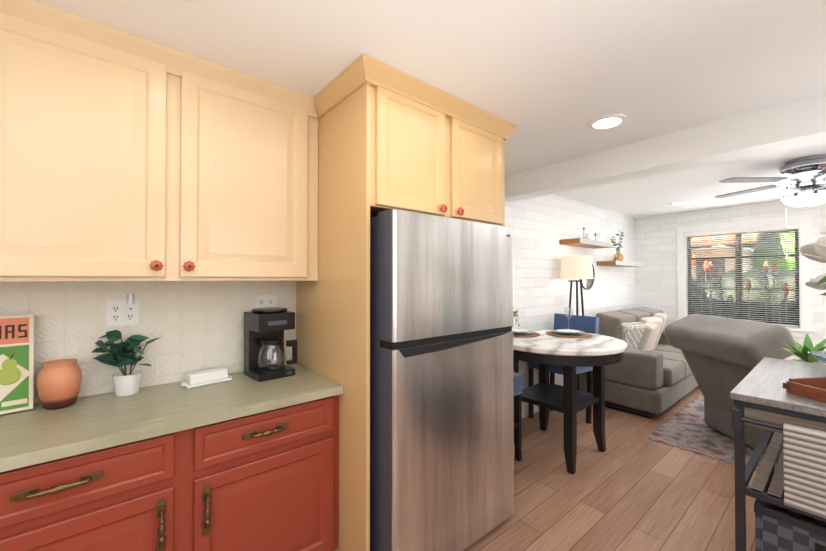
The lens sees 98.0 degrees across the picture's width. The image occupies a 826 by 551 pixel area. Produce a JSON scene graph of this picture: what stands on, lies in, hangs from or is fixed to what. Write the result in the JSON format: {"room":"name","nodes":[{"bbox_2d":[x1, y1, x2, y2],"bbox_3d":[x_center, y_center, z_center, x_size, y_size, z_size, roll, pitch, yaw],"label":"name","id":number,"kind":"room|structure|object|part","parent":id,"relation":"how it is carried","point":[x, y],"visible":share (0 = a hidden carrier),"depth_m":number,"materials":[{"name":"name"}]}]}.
{"room":"kitchen","nodes":[
{"label":"kitchen","id":0,"kind":"room"},
{"bbox_2d":[0,281,295,403],"bbox_3d":[-1.278,0.246,1.794,5.650,2.370,0.120,0,-1,-40],"label":"backsplash","id":1,"kind":"structure","parent":0,"point":[196,326],"depth_m":1.73,"materials":[{"name":"white tile"}]},
{"bbox_2d":[106,294,138,326],"bbox_3d":[-1.331,0.159,1.648,0.118,0.144,0.035,0,-1,-40],"label":"electrical outlet","id":2,"kind":"object","parent":1,"relation":"attached to","point":[121,312],"visible":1,"depth_m":1.65,"materials":[{"name":"white plastic"}]},
{"bbox_2d":[0,0,317,281],"bbox_3d":[-1.096,-0.457,1.658,1.272,0.962,0.327,0,-1,-40],"label":"upper cabinet","id":3,"kind":"object","parent":1,"relation":"attached to","point":[124,156],"depth_m":1.45,"materials":[{"name":"beige wood"}]},
{"bbox_2d":[255,295,276,307],"bbox_3d":[-0.847,0.172,2.070,0.118,0.118,0.010,0,-1,-40],"label":"electrical outlet","id":4,"kind":"object","parent":1,"relation":"attached to","point":[265,301],"visible":0.69,"depth_m":2.07,"materials":[{"name":"white plastic"}]},
{"bbox_2d":[33,0,825,217],"bbox_3d":[1.451,-1.004,1.276,9.150,0.120,4.800,0,-1,-40],"label":"ceiling","id":5,"kind":"structure","parent":0,"point":[550,79],"depth_m":1.54,"materials":[{"name":"white paint"}]},
{"bbox_2d":[181,0,207,2],"bbox_3d":[-0.744,-0.939,1.131,0.210,0.012,0.210,0,-1,-40],"label":"recessed light","id":6,"kind":"object","parent":5,"relation":"in","point":[196,1],"visible":1,"depth_m":1.23,"materials":[{"name":"white"}]},
{"bbox_2d":[588,114,626,129],"bbox_3d":[1.179,-0.928,2.182,0.210,0.012,0.210,0,-1,-40],"label":"recessed light","id":7,"kind":"object","parent":5,"relation":"in","point":[609,121],"visible":1,"depth_m":2.17,"materials":[{"name":"white"}]},
{"bbox_2d":[669,201,689,204],"bbox_3d":[3.343,-0.905,4.505,0.210,0.012,0.210,0,-1,-40],"label":"recessed light","id":8,"kind":"object","parent":5,"relation":"in","point":[680,203],"visible":1,"depth_m":4.49,"materials":[{"name":"white"}]},
{"bbox_2d":[715,155,825,256],"bbox_3d":[3.209,-0.492,2.893,1.254,0.869,1.270,0,-1,-40],"label":"ceiling fan","id":9,"kind":"object","parent":5,"relation":"hanging from","point":[807,179],"visible":1,"depth_m":2.84,"materials":[{"name":"silver metal"}]},
{"bbox_2d":[505,201,509,226],"bbox_3d":[0.865,0.263,3.479,0.200,2.370,0.050,0,-1,-40],"label":"wall","id":10,"kind":"structure","parent":0,"point":[507,214],"depth_m":3.50,"materials":[{"name":"white brick"}]},
{"bbox_2d":[510,194,634,417],"bbox_3d":[2.244,0.276,4.714,3.500,2.370,0.170,0,-1,-40],"label":"brick wall","id":11,"kind":"structure","parent":0,"point":[541,226],"depth_m":4.11,"materials":[{"name":"white brick"}]},
{"bbox_2d":[559,238,612,248],"bbox_3d":[2.112,-0.383,4.341,0.910,0.056,0.238,0,-1,-40],"label":"shelf","id":12,"kind":"object","parent":11,"relation":"attached to","point":[585,243],"visible":1,"depth_m":4.14,"materials":[{"name":"brown wood"}]},
{"bbox_2d":[583,228,600,239],"bbox_3d":[2.224,-0.491,4.436,0.485,0.160,0.102,0,-1,-40],"label":"decor","id":13,"kind":"object","parent":12,"relation":"on","point":[587,236],"visible":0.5,"depth_m":4.41,"materials":[{"name":"white"}]},
{"bbox_2d":[580,264,594,289],"bbox_3d":[2.216,-0.011,4.564,0.384,0.384,0.024,0,-1,-40],"label":"round wall mirror","id":14,"kind":"object","parent":11,"relation":"attached to","point":[587,284],"visible":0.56,"depth_m":4.58,"materials":[{"name":"grey mirror"}]},
{"bbox_2d":[597,261,641,266],"bbox_3d":[2.878,-0.159,4.981,0.950,0.056,0.238,0,-1,-40],"label":"shelf","id":15,"kind":"object","parent":11,"relation":"attached to","point":[619,263],"visible":1,"depth_m":4.77,"materials":[{"name":"brown wood"}]},
{"bbox_2d":[610,231,623,260],"bbox_3d":[2.764,-0.406,4.904,0.334,0.437,0.168,0,-1,-40],"label":"decor","id":16,"kind":"object","parent":15,"relation":"on","point":[618,256],"visible":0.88,"depth_m":4.93,"materials":[{"name":"orange glass"}]},
{"bbox_2d":[463,386,756,550],"bbox_3d":[1.451,1.486,1.250,9.150,0.120,4.800,0,-1,-40],"label":"floor","id":17,"kind":"structure","parent":0,"point":[632,487],"depth_m":2.34,"materials":[{"name":"brown wood"}]},
{"bbox_2d":[0,432,191,550],"bbox_3d":[-1.480,0.993,1.165,1.180,0.860,0.567,0,-1,-40],"label":"base cabinet","id":18,"kind":"object","parent":17,"relation":"on","point":[129,497],"depth_m":1.19,"materials":[{"name":"red wood"}]},
{"bbox_2d":[188,396,338,550],"bbox_3d":[-0.781,0.999,1.751,0.646,0.860,0.567,0,-1,-40],"label":"base cabinet","id":19,"kind":"object","parent":17,"relation":"on","point":[240,461],"depth_m":1.52,"materials":[{"name":"red wood"}]},
{"bbox_2d":[0,364,342,471],"bbox_3d":[-1.466,0.544,1.165,2.456,0.038,0.592,0,-1,-40],"label":"countertop","id":20,"kind":"structure","parent":19,"relation":"on","point":[29,438],"depth_m":1.37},
{"bbox_2d":[0,314,33,414],"bbox_3d":[-1.587,0.340,1.362,0.085,0.372,0.200,-1,-1,42],"label":"sign","id":21,"kind":"object","parent":20,"relation":"on","point":[16,357],"visible":1,"depth_m":1.39,"materials":[{"name":"beige"}]},
{"bbox_2d":[36,359,81,409],"bbox_3d":[-1.424,0.437,1.448,0.132,0.180,0.132,0,-1,-40],"label":"jar","id":22,"kind":"object","parent":20,"relation":"on","point":[58,383],"visible":1,"depth_m":1.41,"materials":[{"name":"orange ceramic"}]},
{"bbox_2d":[91,330,160,396],"bbox_3d":[-1.276,0.383,1.607,0.248,0.290,0.268,0,-1,-40],"label":"potted plant","id":23,"kind":"object","parent":20,"relation":"on","point":[125,381],"visible":0.98,"depth_m":1.57,"materials":[{"name":"green plant"}]},
{"bbox_2d":[180,367,231,388],"bbox_3d":[-1.020,0.502,1.779,0.100,0.056,0.224,-1,-1,42],"label":"butter dish","id":24,"kind":"object","parent":20,"relation":"on","point":[204,377],"visible":0.96,"depth_m":1.75,"materials":[{"name":"white ceramic"}]},
{"bbox_2d":[244,307,296,381],"bbox_3d":[-0.765,0.354,1.932,0.205,0.355,0.218,1,-1,-44],"label":"coffee maker","id":25,"kind":"object","parent":20,"relation":"on","point":[264,329],"visible":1,"depth_m":1.90,"materials":[{"name":"black plastic"}]},
{"bbox_2d":[296,53,515,550],"bbox_3d":[-0.053,0.247,2.190,1.119,2.371,0.841,0,-1,-40],"label":"enclosure","id":26,"kind":"object","parent":17,"relation":"on","point":[390,138],"visible":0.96,"depth_m":1.75,"materials":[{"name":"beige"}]},
{"bbox_2d":[370,210,513,550],"bbox_3d":[-0.011,0.573,2.126,0.882,1.720,0.834,0,-1,-40],"label":"fridge","id":27,"kind":"object","parent":17,"relation":"on","point":[441,394],"visible":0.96,"depth_m":1.70,"materials":[{"name":"grey metal"}]},
{"bbox_2d":[514,372,523,460],"bbox_3d":[0.508,0.922,2.815,0.543,1.036,0.474,0,-1,-40],"label":"chair","id":28,"kind":"object","parent":17,"relation":"on","point":[518,381],"visible":0.1,"depth_m":2.79,"materials":[{"name":"black wood"}]},
{"bbox_2d":[527,313,598,423],"bbox_3d":[1.514,0.929,3.627,0.542,1.034,0.474,0,-1,-35],"label":"chair","id":29,"kind":"object","parent":17,"relation":"on","point":[588,324],"visible":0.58,"depth_m":3.64,"materials":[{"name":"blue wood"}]},
{"bbox_2d":[514,330,627,474],"bbox_3d":[1.188,0.982,2.993,1.040,0.918,1.040,0,-1,-40],"label":"dining table","id":30,"kind":"object","parent":17,"relation":"on","point":[544,351],"visible":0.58,"depth_m":2.71,"materials":[{"name":"stone"}]},
{"bbox_2d":[512,307,592,337],"bbox_3d":[1.160,0.402,3.204,0.825,0.245,0.379,0,-1,4],"label":"place settings","id":31,"kind":"object","parent":30,"relation":"on","point":[568,333],"visible":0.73,"depth_m":3.14,"materials":[{"name":"ceramic"}]},
{"bbox_2d":[560,256,593,389],"bbox_3d":[1.828,0.621,4.009,0.344,1.665,0.344,0,-1,-40],"label":"floor lamp","id":32,"kind":"object","parent":17,"relation":"on","point":[576,268],"visible":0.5,"depth_m":3.90,"materials":[{"name":"black"}]},
{"bbox_2d":[576,307,697,417],"bbox_3d":[2.956,0.953,4.559,2.140,1.008,0.948,0,-1,-40],"label":"sofa","id":33,"kind":"object","parent":17,"relation":"on","point":[650,375],"visible":0.71,"depth_m":3.87,"materials":[{"name":"grey fabric"}]},
{"bbox_2d":[648,393,777,470],"bbox_3d":[3.482,1.439,3.032,1.986,0.007,2.056,0,-1,-40],"label":"rug","id":34,"kind":"object","parent":17,"relation":"on","point":[687,428],"visible":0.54,"depth_m":3.21,"materials":[{"name":"multicoloured fabric"}]},
{"bbox_2d":[664,314,796,461],"bbox_3d":[3.027,0.897,3.010,1.245,1.074,0.940,0,-1,2],"label":"recliner armchair","id":35,"kind":"object","parent":34,"relation":"on","point":[724,356],"visible":0.44,"depth_m":2.96,"materials":[{"name":"grey fabric"}]},
{"bbox_2d":[730,357,825,550],"bbox_3d":[2.001,0.974,1.707,1.187,0.908,0.585,0,-1,-40],"label":"kitchen cart","id":36,"kind":"object","parent":17,"relation":"on","point":[764,400],"visible":1,"depth_m":1.53,"materials":[{"name":"grey wood"}]},
{"bbox_2d":[754,470,825,550],"bbox_3d":[1.841,1.218,1.554,0.473,0.417,0.478,0,-1,-40],"label":"storage basket","id":37,"kind":"object","parent":36,"relation":"on","point":[777,528],"visible":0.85,"depth_m":1.53,"materials":[{"name":"grey fabric"}]},
{"bbox_2d":[778,334,825,363],"bbox_3d":[2.569,0.910,2.308,0.374,1.049,0.338,0,-1,-40],"label":"plant","id":38,"kind":"object","parent":36,"relation":"on","point":[802,353],"visible":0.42,"depth_m":2.33,"materials":[{"name":"green plant"}]},
{"bbox_2d":[783,377,825,402],"bbox_3d":[1.832,0.485,1.404,0.303,0.062,0.446,0,-1,-8],"label":"wooden tray","id":39,"kind":"object","parent":36,"relation":"on","point":[813,388],"visible":1,"depth_m":1.56,"materials":[{"name":"brown wood"}]},
{"bbox_2d":[800,225,825,329],"bbox_3d":[2.068,0.051,1.621,0.624,0.935,0.431,0,-1,-40],"label":"flower vase","id":40,"kind":"object","parent":36,"relation":"on","point":[816,251],"visible":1,"depth_m":1.71,"materials":[{"name":"white ceramic"}]},
{"bbox_2d":[808,351,825,362],"bbox_3d":[2.333,0.472,1.850,0.368,0.097,0.407,0,-1,-40],"label":"glass bowl","id":41,"kind":"object","parent":36,"relation":"on","point":[820,355],"visible":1,"depth_m":1.96,"materials":[{"name":"clear glass"}]},
{"bbox_2d":[505,93,825,201],"bbox_3d":[2.246,-0.838,1.843,0.200,0.200,4.250,0,-1,-40],"label":"header beam","id":42,"kind":"structure","parent":0,"point":[797,123],"depth_m":2.29,"materials":[{"name":"white paint"}]},
{"bbox_2d":[634,201,825,359],"bbox_3d":[4.993,0.268,4.004,0.200,2.370,4.450,0,-1,-40],"label":"brick wall","id":43,"kind":"structure","parent":0,"point":[655,246],"depth_m":5.25,"materials":[{"name":"white brick"}]},
{"bbox_2d":[675,215,814,337],"bbox_3d":[4.296,0.015,4.744,0.180,1.448,1.345,0,-1,-40],"label":"window","id":44,"kind":"structure","parent":43,"relation":"in","point":[805,291],"depth_m":4.57,"materials":[{"name":"white"}]},
{"bbox_2d":[685,223,798,326],"bbox_3d":[4.287,0.001,4.736,0.085,1.236,1.117,0,-1,-40],"label":"window blinds","id":45,"kind":"object","parent":44,"relation":"attached to","point":[753,230],"visible":0.92,"depth_m":4.68,"materials":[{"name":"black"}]},
{"bbox_3d":[4.348,0.006,4.787,0.045,1.226,1.101,0,-1,-40],"label":"black window frame","id":46,"kind":"part","parent":44,"relation":"part of","materials":[{"name":"black metal"}]},
{"label":"outside","id":47,"kind":"structure","parent":0,"visible":0},
{"bbox_3d":[17.029,1.672,15.744,33.350,0.100,26.000,0,-1,-40],"label":"ground","id":48,"kind":"structure","parent":47,"visible":0},
{"bbox_2d":[691,231,794,283],"bbox_3d":[12.044,-1.871,13.023,12.633,6.930,12.180,0,-1,-40],"label":"building","id":49,"kind":"structure","parent":48,"relation":"on","point":[743,253],"depth_m":9.79,"materials":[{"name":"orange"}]},
{"bbox_2d":[692,255,795,322],"bbox_3d":[5.321,0.898,5.836,1.411,2.630,7.263,0,-1,-40],"label":"hedge","id":50,"kind":"object","parent":48,"relation":"on","point":[753,311],"depth_m":5.64,"materials":[{"name":"green plant"}]}
]}

